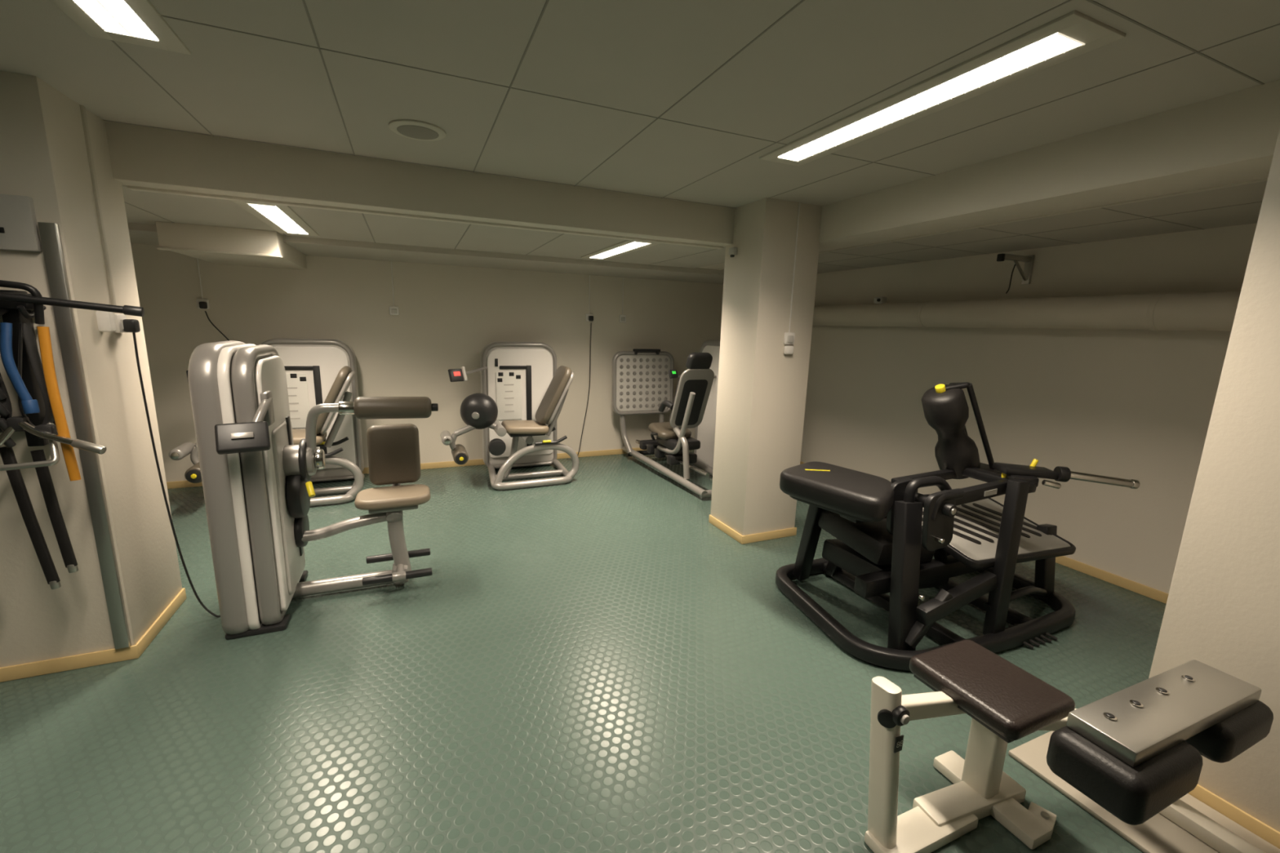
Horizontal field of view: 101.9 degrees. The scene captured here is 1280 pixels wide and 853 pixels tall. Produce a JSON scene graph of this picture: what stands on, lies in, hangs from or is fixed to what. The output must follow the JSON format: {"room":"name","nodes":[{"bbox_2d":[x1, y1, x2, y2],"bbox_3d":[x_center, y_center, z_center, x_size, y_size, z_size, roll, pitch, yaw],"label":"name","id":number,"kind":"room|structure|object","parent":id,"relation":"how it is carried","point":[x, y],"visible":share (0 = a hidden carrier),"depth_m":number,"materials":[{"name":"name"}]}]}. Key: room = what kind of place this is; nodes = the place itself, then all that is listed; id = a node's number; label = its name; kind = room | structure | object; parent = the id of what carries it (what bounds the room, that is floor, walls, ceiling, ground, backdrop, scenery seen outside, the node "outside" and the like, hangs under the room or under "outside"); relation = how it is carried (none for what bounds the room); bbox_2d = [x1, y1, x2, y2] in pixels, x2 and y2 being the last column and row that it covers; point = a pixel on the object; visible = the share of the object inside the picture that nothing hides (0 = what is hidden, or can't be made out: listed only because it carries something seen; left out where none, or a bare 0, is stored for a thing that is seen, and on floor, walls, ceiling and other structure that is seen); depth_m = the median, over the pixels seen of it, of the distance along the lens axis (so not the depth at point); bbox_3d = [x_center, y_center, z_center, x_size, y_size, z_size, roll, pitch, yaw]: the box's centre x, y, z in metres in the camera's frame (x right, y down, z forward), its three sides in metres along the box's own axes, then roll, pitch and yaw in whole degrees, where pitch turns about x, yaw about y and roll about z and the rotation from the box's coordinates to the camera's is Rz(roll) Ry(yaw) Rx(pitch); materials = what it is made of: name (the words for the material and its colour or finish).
{"room":"gym","nodes":[
{"label":"gym","id":0,"kind":"room"},
{"bbox_2d":[0,70,182,667],"bbox_3d":[-3.655,-0.126,1.844,2.780,2.550,0.560,-3,12,-23],"label":"wall","id":1,"kind":"structure","parent":0,"point":[44,158],"depth_m":2.21,"materials":[{"name":"white paint"}]},
{"bbox_2d":[0,193,41,252],"bbox_3d":[-2.458,-0.764,1.921,0.320,0.200,0.035,-3,12,-23],"label":"electrical box","id":2,"kind":"object","parent":1,"relation":"attached to","point":[19,229],"visible":1,"depth_m":1.96,"materials":[{"name":"grey plastic"}]},
{"bbox_2d":[0,644,139,682],"bbox_3d":[-3.569,1.097,1.814,2.792,0.065,0.012,-3,12,-23],"label":"baseboard","id":3,"kind":"object","parent":1,"relation":"attached to","point":[21,671],"depth_m":2.27,"materials":[{"name":"beige wood"}]},
{"bbox_2d":[0,222,144,649],"bbox_3d":[-2.425,0.139,1.970,0.970,1.810,0.299,-3,12,-23],"label":"rack","id":4,"kind":"object","parent":1,"relation":"attached to","point":[34,381],"visible":1,"depth_m":2.01,"materials":[{"name":"metal"}]},
{"bbox_2d":[79,104,116,305],"bbox_3d":[-2.361,-0.934,2.266,0.012,0.850,0.020,-3,12,-23],"label":"conduit","id":5,"kind":"object","parent":1,"relation":"attached to","point":[83,114],"visible":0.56,"depth_m":2.25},
{"bbox_2d":[95,311,220,617],"bbox_3d":[-2.260,0.245,2.495,0.268,1.556,0.208,-3,12,-23],"label":"power socket","id":6,"kind":"object","parent":1,"relation":"attached to","point":[107,322],"visible":0.93,"depth_m":2.40,"materials":[{"name":"grey plastic"}]},
{"bbox_2d":[135,587,186,656],"bbox_3d":[-2.409,0.974,2.623,0.012,0.065,0.560,-3,12,-23],"label":"baseboard","id":7,"kind":"object","parent":1,"relation":"attached to","point":[153,630],"depth_m":2.59,"materials":[{"name":"beige wood"}]},
{"bbox_2d":[104,120,734,247],"bbox_3d":[-0.819,-1.396,3.158,3.650,0.295,0.160,-3,12,-23],"label":"cross beam","id":8,"kind":"structure","parent":0,"point":[140,156],"depth_m":2.84,"materials":[{"name":"paint"}]},
{"bbox_2d":[127,185,723,248],"bbox_3d":[-0.945,-1.259,3.214,3.390,0.022,0.050,-3,12,-23],"label":"cross beam lip","id":9,"kind":"object","parent":8,"relation":"attached to","point":[133,188],"depth_m":2.99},
{"bbox_2d":[121,185,725,268],"bbox_3d":[-2.383,-1.475,3.860,6.550,0.100,2.420,-3,12,-23],"label":"ceiling","id":10,"kind":"structure","parent":0,"point":[183,209],"depth_m":3.60,"materials":[{"name":"tile"}]},
{"bbox_2d":[124,201,173,222],"bbox_3d":[-2.957,-1.294,3.074,0.008,0.012,1.360,-3,12,-23],"label":"joint","id":11,"kind":"object","parent":10,"relation":"attached to","point":[124,202],"visible":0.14,"depth_m":3.15,"materials":[{"name":"grey"}]},
{"bbox_2d":[155,221,306,269],"bbox_3d":[-3.155,-1.405,4.127,0.700,0.180,1.150,-3,12,-23],"label":"ventilation duct","id":12,"kind":"object","parent":10,"relation":"attached to","point":[218,245],"visible":0.93,"depth_m":3.67,"materials":[{"name":"paint"}]},
{"bbox_2d":[231,200,319,235],"bbox_3d":[-2.268,-1.307,3.289,0.250,0.014,1.180,-3,12,-23],"label":"recessed light","id":13,"kind":"object","parent":10,"relation":"in","point":[282,219],"visible":0.83,"depth_m":3.19,"materials":[{"name":"white plastic"}]},
{"bbox_2d":[361,213,375,242],"bbox_3d":[-1.853,-1.355,3.553,0.008,0.012,1.360,-3,12,-23],"label":"joint","id":14,"kind":"object","parent":10,"relation":"attached to","point":[362,213],"visible":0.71,"depth_m":3.44,"materials":[{"name":"grey"}]},
{"bbox_2d":[454,224,471,248],"bbox_3d":[-1.301,-1.385,3.792,0.008,0.012,1.360,-3,12,-23],"label":"joint","id":15,"kind":"object","parent":10,"relation":"attached to","point":[469,224],"visible":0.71,"depth_m":3.69,"materials":[{"name":"grey"}]},
{"bbox_2d":[526,233,564,254],"bbox_3d":[-0.749,-1.415,4.032,0.008,0.012,1.360,-3,12,-23],"label":"joint","id":16,"kind":"object","parent":10,"relation":"attached to","point":[562,233],"visible":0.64,"depth_m":3.92,"materials":[{"name":"grey"}]},
{"bbox_2d":[581,240,659,259],"bbox_3d":[-0.183,-1.421,4.193,0.250,0.014,1.180,-3,12,-23],"label":"recessed light","id":17,"kind":"object","parent":10,"relation":"in","point":[626,246],"visible":0.81,"depth_m":4.11,"materials":[{"name":"white plastic"}]},
{"bbox_2d":[648,248,715,265],"bbox_3d":[0.356,-1.476,4.511,0.008,0.012,1.360,-3,12,-23],"label":"joint","id":18,"kind":"object","parent":10,"relation":"attached to","point":[713,249],"visible":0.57,"depth_m":4.44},
{"bbox_2d":[127,222,724,284],"bbox_3d":[-2.003,-1.568,4.734,7.950,0.065,0.960,-3,12,-23],"label":"soffit","id":19,"kind":"structure","parent":0,"point":[140,233],"depth_m":4.75,"materials":[{"name":"paint"}]},
{"bbox_2d":[130,243,723,481],"bbox_3d":[-2.081,-0.799,5.452,8.000,2.700,0.150,-3,12,-23],"label":"wall","id":20,"kind":"structure","parent":0,"point":[448,314],"depth_m":5.31,"materials":[{"name":"paint"}]},
{"bbox_2d":[195,258,229,340],"bbox_3d":[-3.691,-1.031,4.557,0.331,1.007,0.075,-2,12,-20],"label":"power socket","id":21,"kind":"object","parent":20,"relation":"attached to","point":[202,304],"visible":0.69,"depth_m":4.51,"materials":[{"name":"grey plastic"}]},
{"bbox_2d":[389,262,399,315],"bbox_3d":[-2.422,-1.351,5.086,0.085,0.507,0.033,-3,12,-23],"label":"power socket","id":22,"kind":"object","parent":20,"relation":"attached to","point":[393,310],"visible":1,"depth_m":5.11,"materials":[{"name":"grey plastic"}]},
{"bbox_2d":[166,447,645,488],"bbox_3d":[-2.174,0.416,5.569,7.800,0.065,0.012,-3,12,-23],"label":"baseboard","id":23,"kind":"structure","parent":20,"relation":"attached to","point":[178,484],"depth_m":5.64,"materials":[{"name":"wood"}]},
{"bbox_2d":[566,275,593,459],"bbox_3d":[-0.683,-0.654,5.944,0.347,2.102,0.083,-7,14,-39],"label":"power socket","id":24,"kind":"object","parent":20,"relation":"attached to","point":[589,317],"visible":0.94,"depth_m":5.94,"materials":[{"name":"grey plastic"}]},
{"bbox_2d":[619,277,626,322],"bbox_3d":[-0.195,-1.473,6.051,0.085,0.507,0.033,-3,12,-23],"label":"power socket","id":25,"kind":"object","parent":20,"relation":"attached to","point":[622,317],"visible":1,"depth_m":6.08,"materials":[{"name":"grey plastic"}]},
{"bbox_2d":[0,449,1166,852],"bbox_3d":[-0.658,1.265,1.803,8.100,0.100,8.300,-3,12,-23],"label":"floor","id":26,"kind":"structure","parent":0,"point":[589,663],"depth_m":2.18,"materials":[{"name":"rubber"}]},
{"bbox_2d":[168,337,364,506],"bbox_3d":[-3.115,-0.062,4.474,1.284,1.354,0.912,-3,12,-23],"label":"machine","id":27,"kind":"object","parent":26,"relation":"on","point":[318,371],"visible":0.52,"depth_m":4.72,"materials":[{"name":"grey plastic"}]},
{"bbox_2d":[292,429,327,444],"bbox_3d":[-2.930,0.091,4.427,0.420,0.093,0.400,-3,12,-23],"label":"seat cushion","id":28,"kind":"object","parent":27,"relation":"on","point":[298,434],"depth_m":4.37,"materials":[{"name":"beige leather"}]},
{"bbox_2d":[315,365,351,435],"bbox_3d":[-2.660,-0.232,4.481,0.319,0.565,0.360,-3,12,-23],"label":"backrest cushion","id":29,"kind":"object","parent":27,"relation":"on","point":[338,392],"depth_m":4.36,"materials":[{"name":"brown leather"}]},
{"bbox_2d":[187,340,438,639],"bbox_3d":[-1.629,0.275,2.811,1.031,1.434,0.860,-3,12,-23],"label":"machine","id":30,"kind":"object","parent":26,"relation":"on","point":[258,490],"visible":1,"depth_m":2.56,"materials":[{"name":"grey plastic"}]},
{"bbox_2d":[354,484,430,510],"bbox_3d":[-1.463,0.416,3.086,0.400,0.070,0.340,-3,12,-23],"label":"seat cushion","id":31,"kind":"object","parent":30,"relation":"on","point":[396,497],"depth_m":3.00,"materials":[{"name":"beige leather"}]},
{"bbox_2d":[366,423,421,485],"bbox_3d":[-1.520,0.171,3.211,0.290,0.369,0.106,-3,12,-23],"label":"cushion","id":32,"kind":"object","parent":30,"relation":"on","point":[393,450],"depth_m":3.18,"materials":[{"name":"brown leather"}]},
{"bbox_2d":[440,341,579,489],"bbox_3d":[-1.326,-0.150,5.196,1.284,1.354,0.912,-3,12,-23],"label":"machine","id":33,"kind":"object","parent":26,"relation":"on","point":[517,408],"visible":1,"depth_m":5.31,"materials":[{"name":"grey plastic"}]},
{"bbox_2d":[501,420,548,434],"bbox_3d":[-1.142,0.004,5.149,0.420,0.093,0.400,-3,12,-23],"label":"seat cushion","id":34,"kind":"object","parent":33,"relation":"on","point":[510,427],"depth_m":5.01,"materials":[{"name":"beige leather"}]},
{"bbox_2d":[535,365,571,424],"bbox_3d":[-0.872,-0.320,5.203,0.319,0.565,0.360,-3,12,-23],"label":"backrest cushion","id":35,"kind":"object","parent":33,"relation":"on","point":[548,412],"depth_m":5.08,"materials":[{"name":"brown leather"}]},
{"bbox_2d":[612,339,719,498],"bbox_3d":[0.491,-0.189,5.512,1.081,1.448,1.743,-3,12,-23],"label":"machine","id":36,"kind":"object","parent":26,"relation":"on","point":[642,379],"visible":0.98,"depth_m":5.66,"materials":[{"name":"grey metal"}]},
{"bbox_2d":[648,422,691,439],"bbox_3d":[0.319,0.042,5.562,0.380,0.119,0.398,-3,12,-23],"label":"seat cushion","id":37,"kind":"object","parent":36,"relation":"on","point":[662,430],"depth_m":5.45,"materials":[{"name":"brown leather"}]},
{"bbox_2d":[669,377,707,426],"bbox_3d":[0.491,-0.256,5.177,0.340,0.566,0.282,-3,12,-23],"label":"backrest cushion","id":38,"kind":"object","parent":36,"relation":"on","point":[685,386],"depth_m":5.12,"materials":[{"name":"plastic"}]},
{"bbox_2d":[685,352,712,368],"bbox_3d":[0.566,-0.619,4.958,0.260,0.176,0.120,-3,12,-23],"label":"cushion","id":39,"kind":"object","parent":36,"relation":"on","point":[695,360],"depth_m":4.91,"materials":[{"name":"leather"}]},
{"bbox_2d":[710,197,822,535],"bbox_3d":[0.916,-0.382,3.904,0.480,2.470,0.460,-3,12,-23],"label":"column","id":40,"kind":"structure","parent":26,"relation":"on","point":[762,388],"depth_m":3.71,"materials":[{"name":"paint"}]},
{"bbox_2d":[708,515,742,543],"bbox_3d":[0.658,0.792,4.029,0.012,0.065,0.460,-3,12,-23],"label":"baseboard","id":41,"kind":"structure","parent":40,"relation":"attached to","point":[723,527],"depth_m":4.01,"materials":[{"name":"wood"}]},
{"bbox_2d":[728,247,737,257],"bbox_3d":[0.666,-1.247,3.716,0.035,0.065,0.060,-3,12,-23],"label":"junction box","id":42,"kind":"object","parent":40,"relation":"attached to","point":[732,251],"visible":1,"depth_m":3.70,"materials":[{"name":"grey plastic"}]},
{"bbox_2d":[741,527,796,544],"bbox_3d":[0.978,0.823,3.914,0.504,0.065,0.012,-3,12,-23],"label":"baseboard","id":43,"kind":"structure","parent":40,"relation":"attached to","point":[777,534],"depth_m":3.90,"materials":[{"name":"wood"}]},
{"bbox_2d":[783,202,799,354],"bbox_3d":[1.061,-1.006,3.566,0.085,1.010,0.033,-3,12,-23],"label":"power socket","id":44,"kind":"object","parent":40,"relation":"attached to","point":[788,338],"visible":1,"depth_m":3.62,"materials":[{"name":"grey plastic"}]},
{"bbox_2d":[775,382,1139,671],"bbox_3d":[1.627,0.406,2.863,1.693,1.308,1.217,-3,12,-23],"label":"machine","id":45,"kind":"object","parent":26,"relation":"on","point":[888,534],"visible":0.98,"depth_m":2.64,"materials":[{"name":"black metal"}]},
{"bbox_2d":[779,461,894,521],"bbox_3d":[1.042,0.319,2.688,0.420,0.120,0.618,-6,14,-36],"label":"bench cushion","id":46,"kind":"object","parent":45,"relation":"on","point":[854,494],"depth_m":2.56,"materials":[{"name":"black leather"}]},
{"bbox_2d":[864,640,1273,852],"bbox_3d":[1.265,1.029,1.547,1.075,0.573,0.810,-3,12,-23],"label":"bench","id":47,"kind":"object","parent":26,"relation":"on","point":[1135,751],"visible":1,"depth_m":1.54,"materials":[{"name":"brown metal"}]},
{"bbox_2d":[909,640,1075,740],"bbox_3d":[1.141,0.846,1.705,0.320,0.060,0.360,-3,12,-23],"label":"seat cushion","id":48,"kind":"object","parent":47,"relation":"on","point":[1008,700],"depth_m":1.64,"materials":[{"name":"brown leather"}]},
{"bbox_2d":[1008,731,1279,852],"bbox_3d":[2.267,1.541,0.477,0.398,0.020,3.480,-3,12,-23],"label":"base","id":49,"kind":"object","parent":26,"relation":"on","point":[1157,834],"visible":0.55,"depth_m":1.68,"materials":[{"name":"white metal"}]},
{"bbox_2d":[0,0,1279,208],"bbox_3d":[-0.761,-0.929,-0.050,6.660,0.100,5.860,-3,12,-23],"label":"ceiling","id":50,"kind":"structure","parent":0,"point":[824,58],"depth_m":1.80,"materials":[{"name":"tile"}]},
{"bbox_2d":[50,0,191,54],"bbox_3d":[-1.330,-1.103,1.065,0.250,0.014,1.340,-3,12,-23],"label":"recessed light","id":51,"kind":"object","parent":50,"relation":"in","point":[137,22],"visible":1,"depth_m":1.53,"materials":[{"name":"white plastic"}]},
{"bbox_2d":[110,40,213,136],"bbox_3d":[-0.898,-0.874,-0.111,0.006,0.012,5.840,-3,12,-23],"label":"joint","id":52,"kind":"object","parent":50,"relation":"attached to","point":[113,41],"visible":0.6,"depth_m":1.95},
{"bbox_2d":[302,0,355,155],"bbox_3d":[-0.346,-0.905,0.129,0.006,0.012,5.840,-3,12,-23],"label":"joint","id":53,"kind":"object","parent":50,"relation":"attached to","point":[304,1],"visible":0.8,"depth_m":1.78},
{"bbox_2d":[388,119,445,141],"bbox_3d":[-1.006,-1.338,2.352,0.240,0.014,0.240,-3,12,-23],"label":"ceiling speaker","id":54,"kind":"object","parent":50,"relation":"attached to","point":[413,129],"visible":1,"depth_m":2.32},
{"bbox_2d":[396,124,438,139],"bbox_3d":[-1.006,-1.333,2.353,0.176,0.004,0.176,-3,12,-23],"label":"grille","id":55,"kind":"object","parent":54,"relation":"attached to","point":[411,131],"depth_m":2.34,"materials":[{"name":"white metal"}]},
{"bbox_2d":[103,120,736,208],"bbox_3d":[-1.928,-1.415,2.555,6.640,0.012,0.006,-3,12,-23],"label":"joint","id":56,"kind":"object","parent":50,"relation":"attached to","point":[104,120],"visible":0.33,"depth_m":2.80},
{"bbox_2d":[472,0,549,172],"bbox_3d":[0.206,-0.935,0.368,0.006,0.012,5.840,-3,12,-23],"label":"joint","id":57,"kind":"object","parent":50,"relation":"attached to","point":[547,1],"visible":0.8,"depth_m":1.77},
{"bbox_2d":[160,14,935,175],"bbox_3d":[-1.450,-1.196,1.482,6.640,0.012,0.006,-3,12,-23],"label":"joint","id":58,"kind":"object","parent":50,"relation":"attached to","point":[161,15],"visible":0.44,"depth_m":1.85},
{"bbox_2d":[573,0,804,186],"bbox_3d":[0.758,-0.965,0.608,0.006,0.012,5.840,-3,12,-23],"label":"joint","id":59,"kind":"object","parent":50,"relation":"attached to","point":[802,1],"visible":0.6,"depth_m":1.76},
{"bbox_2d":[661,0,1071,198],"bbox_3d":[1.310,-0.996,0.847,0.006,0.012,5.840,-3,12,-23],"label":"joint","id":60,"kind":"object","parent":50,"relation":"attached to","point":[1068,1],"visible":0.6,"depth_m":1.75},
{"bbox_2d":[759,10,1125,166],"bbox_3d":[0.984,-1.223,2.030,0.250,0.014,1.370,-3,12,-23],"label":"recessed light","id":61,"kind":"object","parent":50,"relation":"in","point":[1074,33],"visible":1,"depth_m":1.76,"materials":[{"name":"white plastic"}]},
{"bbox_2d":[768,23,1279,198],"bbox_3d":[1.863,-1.026,1.087,0.006,0.012,5.840,-3,12,-23],"label":"joint","id":62,"kind":"object","parent":50,"relation":"attached to","point":[1277,24],"visible":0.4,"depth_m":1.83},
{"bbox_2d":[1086,0,1264,84],"bbox_3d":[-0.971,-0.975,0.404,6.640,0.012,0.006,-3,12,-23],"label":"joint","id":63,"kind":"object","parent":50,"relation":"attached to","point":[1101,6],"visible":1,"depth_m":1.48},
{"bbox_2d":[698,79,1279,269],"bbox_3d":[1.317,-1.472,3.848,0.340,0.285,5.200,-3,12,-23],"label":"beam","id":64,"kind":"structure","parent":0,"point":[1231,138],"depth_m":2.21,"materials":[{"name":"paint"}]},
{"bbox_2d":[717,177,1267,270],"bbox_3d":[1.485,-1.348,3.942,0.030,0.025,4.810,-3,12,-23],"label":"trim","id":65,"kind":"structure","parent":64,"relation":"attached to","point":[1263,179],"depth_m":2.50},
{"bbox_2d":[800,222,1257,593],"bbox_3d":[2.558,-0.494,4.545,0.150,2.700,5.300,-3,12,-23],"label":"wall","id":66,"kind":"structure","parent":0,"point":[1138,405],"depth_m":3.57,"materials":[{"name":"paint"}]},
{"bbox_2d":[800,461,1168,604],"bbox_3d":[2.394,0.680,4.867,0.012,0.065,5.000,-3,12,-23],"label":"baseboard","id":67,"kind":"structure","parent":66,"relation":"attached to","point":[1142,589],"depth_m":3.35,"materials":[{"name":"wood"}]},
{"bbox_2d":[996,253,1035,293],"bbox_3d":[2.632,-1.083,3.677,0.345,0.272,0.069,-3,12,-23],"label":"shelf bracket","id":68,"kind":"object","parent":66,"relation":"attached to","point":[1026,274],"visible":1,"depth_m":3.69,"materials":[{"name":"metal"}]},
{"bbox_2d":[812,290,1240,331],"bbox_3d":[2.336,-0.997,4.504,0.218,0.269,4.990,-3,12,-23],"label":"pipe","id":69,"kind":"object","parent":66,"relation":"attached to","point":[1197,310],"visible":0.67,"depth_m":3.40,"materials":[{"name":"paint"}]},
{"bbox_2d":[817,181,1266,273],"bbox_3d":[1.993,-1.429,4.158,1.300,0.100,5.400,-3,12,-23],"label":"ceiling","id":70,"kind":"structure","parent":0,"point":[1245,214],"depth_m":2.98,"materials":[{"name":"paint"}]},
{"bbox_2d":[893,241,986,253],"bbox_3d":[2.162,-1.301,3.758,1.120,0.012,0.006,-3,12,-23],"label":"joint","id":71,"kind":"object","parent":70,"relation":"attached to","point":[893,242],"visible":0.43,"depth_m":3.76,"materials":[{"name":"grey"}]},
{"bbox_2d":[978,227,1076,243],"bbox_3d":[2.402,-1.190,3.219,1.120,0.012,0.006,-3,12,-23],"label":"joint","id":72,"kind":"object","parent":70,"relation":"attached to","point":[979,228],"visible":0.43,"depth_m":3.22,"materials":[{"name":"grey"}]},
{"bbox_2d":[817,201,1261,263],"bbox_3d":[2.117,-1.304,3.771,0.007,0.012,4.160,-3,12,-23],"label":"joint","id":73,"kind":"object","parent":70,"relation":"on","point":[1257,202],"visible":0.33,"depth_m":2.95,"materials":[{"name":"grey"}]},
{"bbox_2d":[1102,207,1204,229],"bbox_3d":[2.642,-1.080,2.680,1.120,0.012,0.006,-3,12,-23],"label":"joint","id":74,"kind":"object","parent":70,"relation":"attached to","point":[1102,207],"visible":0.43,"depth_m":2.68,"materials":[{"name":"grey"}]},
{"bbox_2d":[1148,128,1279,831],"bbox_3d":[3.379,0.309,0.615,1.850,2.550,3.290,-3,12,-23],"label":"wall","id":75,"kind":"structure","parent":0,"point":[1222,611],"depth_m":1.65,"materials":[{"name":"white paint"}]},
{"bbox_2d":[1188,784,1279,848],"bbox_3d":[2.493,1.526,0.469,0.012,0.065,3.290,-3,12,-23],"label":"baseboard","id":76,"kind":"object","parent":75,"relation":"attached to","point":[1247,821],"depth_m":1.69,"materials":[{"name":"beige wood"}]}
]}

